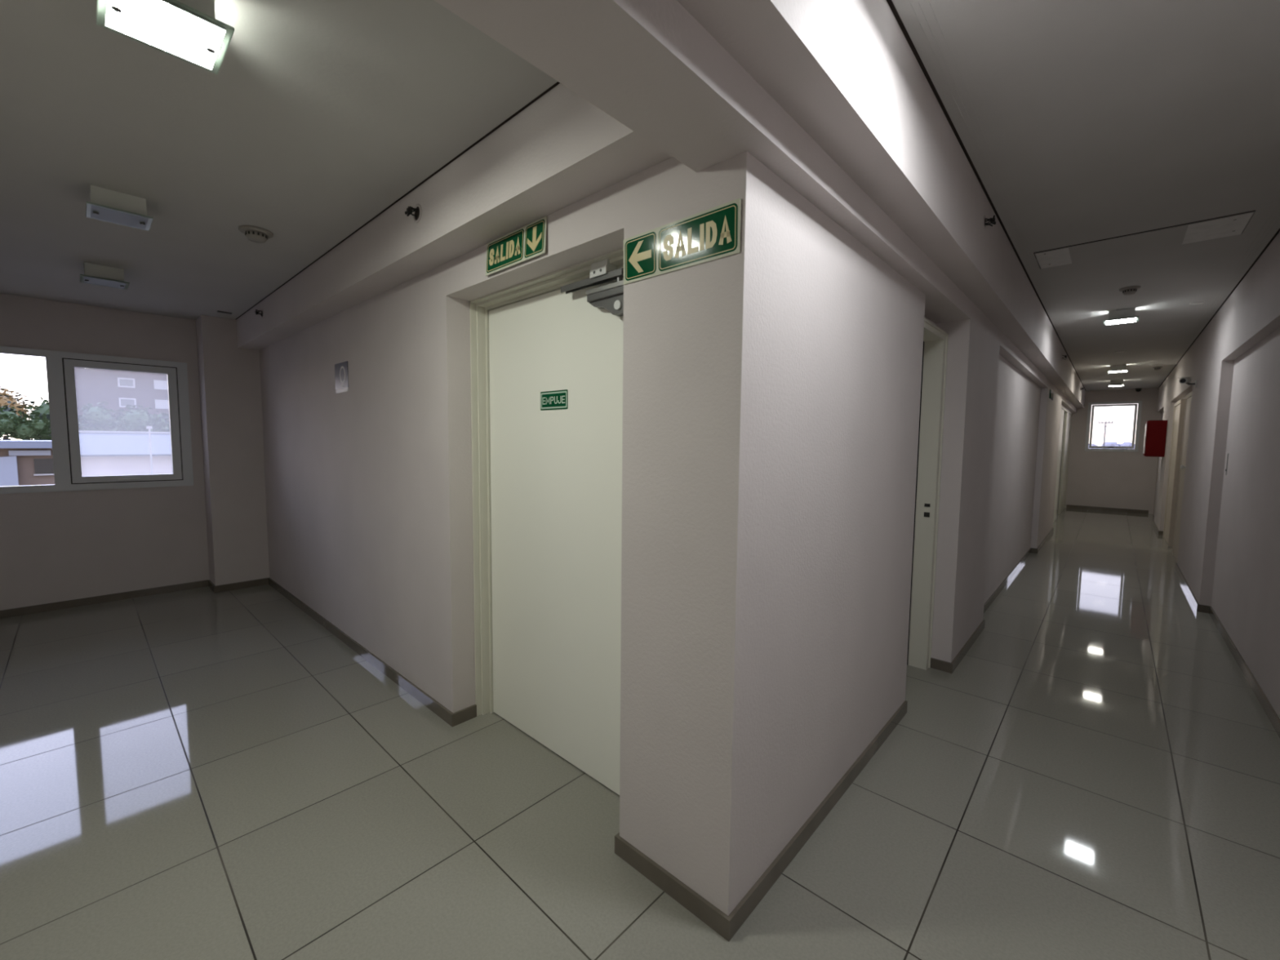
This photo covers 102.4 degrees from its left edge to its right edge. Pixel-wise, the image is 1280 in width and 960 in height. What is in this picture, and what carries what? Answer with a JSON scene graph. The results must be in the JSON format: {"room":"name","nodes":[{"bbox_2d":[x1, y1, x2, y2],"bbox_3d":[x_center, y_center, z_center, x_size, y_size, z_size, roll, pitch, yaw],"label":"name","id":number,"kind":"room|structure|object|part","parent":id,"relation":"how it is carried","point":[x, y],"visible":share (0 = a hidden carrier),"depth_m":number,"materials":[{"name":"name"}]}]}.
{"room":"building corridor","nodes":[
{"label":"building corridor","id":0,"kind":"room"},
{"bbox_2d":[0,293,269,610],"bbox_3d":[-4.462,-0.410,4.533,0.517,2.950,2.380,4,6,42],"label":"wall","id":1,"kind":"structure","parent":0,"point":[55,546],"depth_m":4.67,"materials":[{"name":"paint"}]},
{"bbox_2d":[0,346,193,493],"bbox_3d":[-4.744,-0.485,4.305,0.100,1.148,1.490,4,6,42],"label":"window","id":2,"kind":"structure","parent":1,"relation":"in","point":[60,375],"depth_m":4.35,"materials":[{"name":"silver metal"}]},
{"bbox_3d":[-4.532,-0.503,4.544,0.059,1.027,0.690,4,6,42],"label":"sash","id":3,"kind":"part","parent":2,"relation":"part of","materials":[{"name":"silver metal"}]},
{"bbox_2d":[0,577,268,618],"bbox_3d":[-4.500,1.043,4.459,0.329,0.064,2.080,4,6,42],"label":"baseboard","id":4,"kind":"structure","parent":1,"relation":"attached to","point":[12,612],"depth_m":4.60,"materials":[{"name":"tile"}]},
{"bbox_2d":[0,0,557,319],"bbox_3d":[-2.567,-1.326,2.526,5.481,0.030,1.720,4,6,42],"label":"ceiling","id":5,"kind":"structure","parent":0,"point":[316,117],"depth_m":1.85,"materials":[{"name":"paint"}]},
{"bbox_2d":[80,262,129,289],"bbox_3d":[-3.487,-1.329,3.351,0.220,0.104,0.220,4,6,42],"label":"ceiling lamp","id":6,"kind":"object","parent":5,"relation":"attached to","point":[95,274],"visible":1,"depth_m":3.32,"materials":[{"name":"grey"}]},
{"bbox_3d":[-3.487,-1.288,3.354,0.220,0.008,0.220,4,6,42],"label":"glass plate","id":7,"kind":"part","parent":6,"relation":"part of","materials":[{"name":"white glass"}]},
{"bbox_2d":[83,276,126,288],"bbox_3d":[-3.487,-1.288,3.354,0.190,0.009,0.190,4,6,42],"label":"diffuser","id":8,"kind":"object","parent":6,"relation":"attached to","point":[100,281],"depth_m":3.34,"materials":[{"name":"grey plastic"}]},
{"bbox_2d":[85,185,153,231],"bbox_3d":[-2.379,-1.243,2.351,0.210,0.104,0.210,4,6,42],"label":"ceiling lamp","id":9,"kind":"object","parent":5,"relation":"attached to","point":[105,205],"visible":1,"depth_m":2.32,"materials":[{"name":"grey plastic"}]},
{"bbox_3d":[-2.379,-1.202,2.354,0.210,0.008,0.210,4,6,42],"label":"glass plate","id":10,"kind":"part","parent":9,"relation":"part of","materials":[{"name":"white glass"}]},
{"bbox_2d":[90,205,148,229],"bbox_3d":[-2.379,-1.202,2.354,0.180,0.009,0.180,4,6,42],"label":"diffuser","id":11,"kind":"object","parent":9,"relation":"attached to","point":[110,214],"depth_m":2.34,"materials":[{"name":"grey"}]},
{"bbox_2d":[96,0,234,74],"bbox_3d":[-1.157,-1.148,1.254,0.230,0.104,0.230,4,6,42],"label":"ceiling lamp","id":12,"kind":"object","parent":5,"relation":"attached to","point":[189,31],"visible":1,"depth_m":1.26,"materials":[{"name":"grey"}]},
{"bbox_2d":[217,311,231,314],"bbox_3d":[-3.635,-1.465,4.506,0.030,0.010,0.100,4,6,42],"label":"ceiling vent","id":13,"kind":"object","parent":5,"relation":"in","point":[222,312],"visible":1,"depth_m":4.50,"materials":[{"name":"grey"}]},
{"bbox_2d":[238,225,273,243],"bbox_3d":[-2.038,-1.296,2.734,0.148,0.050,0.148,4,6,42],"label":"smoke detector","id":14,"kind":"object","parent":5,"relation":"attached to","point":[253,233],"visible":1,"depth_m":2.70,"materials":[{"name":"grey plastic"}]},
{"bbox_2d":[259,179,624,712],"bbox_3d":[-1.862,-0.313,3.596,5.220,2.950,0.350,4,6,42],"label":"wall","id":15,"kind":"structure","parent":0,"point":[369,485],"depth_m":2.96,"materials":[{"name":"paint"}]},
{"bbox_2d":[334,360,348,393],"bbox_3d":[-2.010,-0.688,3.467,0.250,0.200,0.003,4,6,42],"label":"notice","id":16,"kind":"object","parent":15,"relation":"attached to","point":[341,374],"visible":1,"depth_m":3.46,"materials":[{"name":"white paper"}]},
{"bbox_2d":[268,577,731,941],"bbox_3d":[-1.643,1.153,3.375,5.353,0.064,0.204,4,6,42],"label":"baseboard","id":17,"kind":"structure","parent":15,"relation":"attached to","point":[715,918],"depth_m":1.79,"materials":[{"name":"tile"}]},
{"bbox_2d":[485,216,546,275],"bbox_3d":[-0.502,-0.926,2.055,0.414,0.136,0.012,4,6,42],"label":"exit sign","id":18,"kind":"object","parent":15,"relation":"attached to","point":[528,242],"visible":1,"depth_m":2.04,"materials":[{"name":"green plastic"}]},
{"bbox_3d":[-0.552,-0.930,2.099,0.265,0.120,0.001,4,2,42],"label":"green panel","id":19,"kind":"part","parent":18,"relation":"part of","materials":[{"name":"green plastic"}]},
{"bbox_3d":[-0.402,-0.918,1.961,0.123,0.120,0.001,4,2,42],"label":"green panel","id":20,"kind":"part","parent":18,"relation":"part of","materials":[{"name":"green plastic"}]},
{"bbox_2d":[469,248,623,795],"bbox_3d":[-0.370,0.208,2.282,1.190,2.136,0.138,4,6,42],"label":"door","id":21,"kind":"structure","parent":15,"relation":"in","point":[547,484],"depth_m":2.31,"materials":[{"name":"beige paint"}]},
{"bbox_2d":[540,389,567,410],"bbox_3d":[-0.380,-0.351,2.265,0.190,0.082,0.002,4,6,42],"label":"sign","id":22,"kind":"object","parent":21,"relation":"attached to","point":[557,399],"visible":1,"depth_m":2.26,"materials":[{"name":"green plastic"}]},
{"bbox_3d":[-0.185,-0.760,2.001,0.350,0.042,0.031,4,6,42],"label":"closer arm","id":23,"kind":"part","parent":21,"relation":"part of","materials":[{"name":"grey metal"}]},
{"bbox_2d":[235,83,671,350],"bbox_3d":[-1.803,-1.423,3.118,5.190,0.664,0.167,4,6,42],"label":"beam","id":24,"kind":"structure","parent":0,"point":[562,149],"depth_m":1.99,"materials":[{"name":"paint"}]},
{"bbox_2d":[254,308,263,318],"bbox_3d":[-3.057,-1.338,4.132,0.079,0.079,0.048,4,6,42],"label":"outlet","id":25,"kind":"object","parent":24,"relation":"attached to","point":[261,313],"visible":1,"depth_m":4.13,"materials":[{"name":"paint"}]},
{"bbox_2d":[404,203,421,222],"bbox_3d":[-0.991,-1.168,2.242,0.079,0.079,0.048,4,6,42],"label":"sprinkler","id":26,"kind":"object","parent":24,"relation":"attached to","point":[416,211],"visible":1,"depth_m":2.24,"materials":[{"name":"metal"}]},
{"bbox_2d":[0,507,1279,959],"bbox_3d":[2.906,0.988,7.422,7.500,0.120,16.758,4,6,42],"label":"floor","id":27,"kind":"structure","parent":0,"point":[199,773],"depth_m":2.04,"materials":[{"name":"tile"}]},
{"bbox_2d":[434,0,1085,413],"bbox_3d":[4.459,-1.525,5.829,0.369,0.738,16.458,4,6,42],"label":"beam corridor","id":28,"kind":"structure","parent":0,"point":[833,97],"depth_m":1.35,"materials":[{"name":"paint"}]},
{"bbox_2d":[982,215,995,229],"bbox_3d":[1.758,-1.301,2.588,0.048,0.066,0.066,4,6,42],"label":"sprinkler","id":29,"kind":"object","parent":28,"relation":"attached to","point":[992,220],"visible":1,"depth_m":2.58,"materials":[{"name":"paint"}]},
{"bbox_2d":[619,151,925,915],"bbox_3d":[0.697,-0.182,2.198,0.450,2.950,1.744,4,6,42],"label":"wall","id":30,"kind":"structure","parent":0,"point":[771,388],"depth_m":1.64,"materials":[{"name":"paint"}]},
{"bbox_2d":[623,198,741,284],"bbox_3d":[0.107,-0.690,1.516,0.434,0.140,0.004,4,7,42],"label":"exit sign","id":31,"kind":"object","parent":30,"relation":"attached to","point":[713,233],"visible":1,"depth_m":1.49,"materials":[{"name":"green plastic"}]},
{"bbox_3d":[0.001,-0.698,1.611,0.131,0.124,0.001,4,7,42],"label":"green panel","id":32,"kind":"part","parent":31,"relation":"part of","materials":[{"name":"green plastic"}]},
{"bbox_3d":[0.158,-0.686,1.467,0.277,0.124,0.001,4,7,42],"label":"green panel","id":33,"kind":"part","parent":31,"relation":"part of","materials":[{"name":"green plastic"}]},
{"bbox_2d":[235,0,1279,390],"bbox_3d":[2.868,-1.707,7.281,7.061,0.182,16.458,4,6,42],"label":"trim","id":34,"kind":"structure","parent":30,"relation":"attached to","point":[890,2],"depth_m":2.21,"materials":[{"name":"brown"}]},
{"bbox_2d":[924,315,1071,662],"bbox_3d":[5.581,-0.159,7.487,0.519,2.212,12.634,4,6,42],"label":"wall","id":35,"kind":"structure","parent":0,"point":[1001,433],"depth_m":3.76,"materials":[{"name":"paint"}]},
{"bbox_2d":[728,527,1053,937],"bbox_3d":[3.628,1.073,5.152,0.131,0.064,9.930,4,6,42],"label":"baseboard","id":36,"kind":"structure","parent":35,"relation":"attached to","point":[757,891],"depth_m":2.04,"materials":[{"name":"tile"}]},
{"bbox_2d":[906,317,948,670],"bbox_3d":[1.591,0.169,3.081,0.195,2.136,0.726,4,6,42],"label":"door","id":37,"kind":"structure","parent":35,"relation":"in","point":[935,350],"depth_m":3.27,"materials":[{"name":"beige paint"}]},
{"bbox_3d":[1.821,0.193,3.268,0.032,0.085,0.005,4,6,42],"label":"strike plate","id":38,"kind":"part","parent":37,"relation":"part of","materials":[{"name":"black plastic"}]},
{"bbox_2d":[1048,389,1053,400],"bbox_3d":[5.713,-1.179,7.148,0.013,0.120,0.440,4,6,42],"label":"notice","id":39,"kind":"object","parent":35,"relation":"attached to","point":[1051,393],"visible":1,"depth_m":7.08,"materials":[{"name":"green"}]},
{"bbox_2d":[1053,404,1072,522],"bbox_3d":[8.453,-0.340,10.399,0.104,2.198,4.446,4,6,42],"label":"door","id":40,"kind":"structure","parent":35,"relation":"in","point":[1062,492],"depth_m":10.83,"materials":[{"name":"beige paint"}]},
{"bbox_3d":[8.453,-0.340,10.399,0.104,2.198,4.446,4,6,42],"label":"frame","id":41,"kind":"part","parent":40,"relation":"part of","materials":[{"name":"beige paint"}]},
{"bbox_2d":[891,0,1279,391],"bbox_3d":[5.032,-1.608,5.295,1.159,0.039,16.432,4,6,42],"label":"ceiling","id":42,"kind":"structure","parent":0,"point":[1098,119],"depth_m":2.10,"materials":[{"name":"paint"}]},
{"bbox_2d":[1107,380,1124,386],"bbox_3d":[9.102,-1.843,9.836,0.236,0.104,0.236,4,6,42],"label":"ceiling lamp","id":43,"kind":"object","parent":42,"relation":"attached to","point":[1113,383],"visible":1,"depth_m":9.80,"materials":[{"name":"grey"}]},
{"bbox_2d":[1107,364,1128,373],"bbox_3d":[7.384,-1.720,7.955,0.236,0.104,0.236,4,6,42],"label":"ceiling lamp","id":44,"kind":"object","parent":42,"relation":"attached to","point":[1113,368],"visible":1,"depth_m":7.92,"materials":[{"name":"grey plastic"}]},
{"bbox_2d":[1108,370,1126,373],"bbox_3d":[7.384,-1.679,7.958,0.206,0.009,0.206,4,6,42],"label":"diffuser","id":45,"kind":"object","parent":44,"relation":"attached to","point":[1109,371],"depth_m":7.97,"materials":[{"name":"grey plastic"}]},
{"bbox_2d":[1103,307,1138,325],"bbox_3d":[4.445,-1.510,4.756,0.236,0.104,0.236,4,6,42],"label":"ceiling lamp","id":46,"kind":"object","parent":42,"relation":"attached to","point":[1122,316],"visible":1,"depth_m":4.72,"materials":[{"name":"grey plastic"}]},
{"bbox_2d":[1105,317,1136,324],"bbox_3d":[4.444,-1.469,4.759,0.206,0.009,0.206,4,6,42],"label":"diffuser","id":47,"kind":"object","parent":46,"relation":"attached to","point":[1111,321],"depth_m":4.75,"materials":[{"name":"grey plastic"}]},
{"bbox_3d":[4.444,-1.469,4.759,0.236,0.008,0.236,4,6,42],"label":"glass plate","id":48,"kind":"part","parent":46,"relation":"part of","materials":[{"name":"white glass"}]},
{"bbox_2d":[1119,285,1140,295],"bbox_3d":[3.873,-1.493,4.072,0.124,0.050,0.124,4,6,42],"label":"smoke detector","id":49,"kind":"object","parent":42,"relation":"attached to","point":[1131,290],"visible":1,"depth_m":4.04,"materials":[{"name":"grey plastic"}]},
{"bbox_2d":[1134,387,1142,391],"bbox_3d":[10.733,-1.935,11.088,0.109,0.076,0.109,4,6,42],"label":"dome camera","id":50,"kind":"object","parent":42,"relation":"attached to","point":[1139,389],"visible":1,"depth_m":11.06,"materials":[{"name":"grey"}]},
{"bbox_2d":[1033,210,1255,268],"bbox_3d":[3.041,-1.468,3.183,0.942,0.024,0.416,4,6,42],"label":"ceiling hatch","id":51,"kind":"object","parent":42,"relation":"attached to","point":[1235,224],"visible":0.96,"depth_m":3.13,"materials":[{"name":"paint"}]},
{"bbox_2d":[1152,366,1162,370],"bbox_3d":[8.128,-1.750,8.085,0.110,0.050,0.110,4,6,42],"label":"smoke detector","id":52,"kind":"object","parent":42,"relation":"attached to","point":[1156,368],"visible":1,"depth_m":8.06,"materials":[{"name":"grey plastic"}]},
{"bbox_2d":[1065,387,1161,514],"bbox_3d":[10.525,-0.788,11.627,2.150,2.950,0.200,4,6,42],"label":"wall","id":53,"kind":"structure","parent":0,"point":[1106,479],"depth_m":11.49,"materials":[{"name":"paint"}]},
{"bbox_2d":[1066,504,1148,513],"bbox_3d":[10.498,0.655,11.602,1.372,0.074,0.012,4,6,42],"label":"baseboard","id":54,"kind":"structure","parent":53,"relation":"attached to","point":[1104,508],"depth_m":11.57,"materials":[{"name":"tile"}]},
{"bbox_2d":[1084,400,1142,451],"bbox_3d":[10.525,-1.187,11.466,0.880,1.100,0.098,4,6,42],"label":"window","id":55,"kind":"structure","parent":53,"relation":"in","point":[1091,411],"depth_m":11.43,"materials":[{"name":"silver metal"}]},
{"bbox_2d":[1153,231,1279,718],"bbox_3d":[5.570,-0.334,4.884,0.309,2.950,16.458,4,6,42],"label":"wall","id":56,"kind":"structure","parent":0,"point":[1228,556],"depth_m":3.87,"materials":[{"name":"paint"}]},
{"bbox_2d":[906,0,1279,390],"bbox_3d":[5.034,-1.598,5.294,1.100,0.002,16.418,4,6,42],"label":"trim","id":57,"kind":"structure","parent":56,"relation":"attached to","point":[908,1],"depth_m":2.37,"materials":[{"name":"paint"}]},
{"bbox_2d":[1142,420,1167,457],"bbox_3d":[8.933,-0.716,8.943,0.253,0.615,0.650,4,6,42],"label":"cabinet","id":58,"kind":"object","parent":56,"relation":"attached to","point":[1155,432],"visible":1,"depth_m":8.71,"materials":[{"name":"red metal"}]},
{"bbox_3d":[8.853,-0.723,9.016,0.013,0.599,0.634,4,6,42],"label":"cabinet door","id":59,"kind":"part","parent":58,"relation":"part of","materials":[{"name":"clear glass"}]},
{"bbox_2d":[1162,399,1186,546],"bbox_3d":[8.097,-0.116,7.812,0.050,2.130,1.100,4,6,42],"label":"door","id":60,"kind":"structure","parent":56,"relation":"in","point":[1179,406],"depth_m":7.56,"materials":[{"name":"beige wood"}]},
{"bbox_2d":[1172,391,1191,560],"bbox_3d":[6.830,-0.030,6.482,0.116,2.130,1.118,4,6,42],"label":"door","id":61,"kind":"structure","parent":56,"relation":"in","point":[1188,397],"depth_m":6.66,"materials":[{"name":"beige wood"}]},
{"bbox_2d":[1178,376,1197,386],"bbox_3d":[6.093,-1.091,5.717,0.209,0.122,0.115,-2,5,-27],"label":"security camera","id":62,"kind":"object","parent":56,"relation":"attached to","point":[1184,380],"visible":1,"depth_m":5.70,"materials":[{"name":"white plastic"}]},
{"bbox_2d":[1152,520,1279,737],"bbox_3d":[4.782,1.147,4.327,0.094,0.064,14.430,4,6,42],"label":"baseboard","id":63,"kind":"structure","parent":56,"relation":"attached to","point":[1272,715],"depth_m":3.48,"materials":[{"name":"tile"}]},
{"bbox_2d":[1225,453,1228,475],"bbox_3d":[4.910,-0.132,4.309,0.008,0.180,0.030,4,6,42],"label":"lock plate","id":64,"kind":"object","parent":56,"relation":"attached to","point":[1228,453],"visible":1,"depth_m":4.30,"materials":[{"name":"silver metal"}]},
{"label":"outside","id":65,"kind":"structure","parent":0,"visible":0},
{"bbox_3d":[3.975,-1.000,79.571,220.000,0.300,280.000,4,6,42],"label":"ground","id":66,"kind":"structure","parent":65,"visible":0},
{"bbox_2d":[0,400,29,439],"bbox_3d":[-26.718,-0.182,20.891,2.633,6.216,2.772,4,6,42],"label":"tree","id":67,"kind":"object","parent":66,"relation":"on","point":[5,437],"visible":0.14,"depth_m":21.46,"materials":[{"name":"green plant"}]},
{"bbox_2d":[0,386,35,418],"bbox_3d":[-33.035,-1.350,25.468,3.981,7.732,4.617,4,6,42],"label":"tree","id":68,"kind":"object","parent":66,"relation":"on","point":[4,397],"visible":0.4,"depth_m":25.95,"materials":[{"name":"brown plant"}]},
{"bbox_2d":[0,406,50,439],"bbox_3d":[-24.432,0.044,20.422,1.892,5.881,1.729,4,6,42],"label":"tree","id":69,"kind":"object","parent":66,"relation":"on","point":[11,424],"visible":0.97,"depth_m":19.99,"materials":[{"name":"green plant"}]},
{"bbox_2d":[0,440,54,486],"bbox_3d":[-18.506,1.253,13.571,4.700,4.600,4.950,4,6,42],"label":"building","id":70,"kind":"structure","parent":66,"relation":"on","point":[22,462],"depth_m":13.31,"materials":[{"name":"paint"}]},
{"bbox_3d":[-17.188,1.580,11.938,0.080,4.220,3.700,4,6,42],"label":"white panel","id":71,"kind":"part","parent":70,"relation":"part of","materials":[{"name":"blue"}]},
{"bbox_3d":[-15.642,-0.144,13.599,0.020,0.040,0.480,4,6,42],"label":"window sill","id":72,"kind":"part","parent":70,"relation":"part of","materials":[{"name":"grey"}]},
{"bbox_2d":[17,396,125,439],"bbox_3d":[-25.757,-0.529,23.637,3.134,6.517,3.116,-3,6,-40],"label":"tree","id":73,"kind":"object","parent":66,"relation":"on","point":[97,418],"visible":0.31,"depth_m":23.20,"materials":[{"name":"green plant"}]},
{"bbox_2d":[74,367,168,422],"bbox_3d":[-43.426,-7.502,49.464,10.400,16.200,16.150,4,6,42],"label":"apartment building","id":74,"kind":"structure","parent":66,"relation":"on","point":[118,388],"depth_m":42.57,"materials":[{"name":"brick"}]},
{"bbox_2d":[78,430,172,476],"bbox_3d":[-15.700,0.685,19.408,8.300,4.920,7.420,4,6,42],"label":"building","id":75,"kind":"structure","parent":66,"relation":"on","point":[103,453],"depth_m":15.11,"materials":[{"name":"paint"}]},
{"bbox_2d":[112,404,158,431],"bbox_3d":[-27.526,-0.843,28.252,3.369,6.417,2.870,2,4,15],"label":"tree","id":76,"kind":"object","parent":66,"relation":"on","point":[137,420],"visible":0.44,"depth_m":27.17,"materials":[{"name":"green plant"}]},
{"bbox_2d":[146,426,153,474],"bbox_3d":[-13.649,1.014,14.481,0.040,5.040,0.120,4,6,42],"label":"lamp post","id":77,"kind":"object","parent":66,"relation":"on","point":[147,427],"visible":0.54,"depth_m":14.33,"materials":[{"name":"grey metal"}]},
{"bbox_2d":[149,412,169,431],"bbox_3d":[-23.087,-0.495,26.293,2.780,6.108,2.732,4,6,42],"label":"tree","id":78,"kind":"object","parent":66,"relation":"on","point":[162,424],"visible":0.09,"depth_m":25.25,"materials":[{"name":"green plant"}]},
{"bbox_2d":[1098,421,1112,448],"bbox_3d":[54.295,-3.037,60.347,1.259,7.650,0.174,4,6,42],"label":"utility pole","id":79,"kind":"object","parent":66,"relation":"on","point":[1105,423],"visible":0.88,"depth_m":60.12,"materials":[{"name":"grey"}]},
{"bbox_2d":[1088,441,1134,448],"bbox_3d":[83.545,-3.789,87.651,38.000,5.667,5.873,4,6,42],"label":"treeline","id":80,"kind":"object","parent":66,"relation":"on","point":[1106,443],"visible":0.06,"depth_m":88.97,"materials":[{"name":"grey"}]}
]}

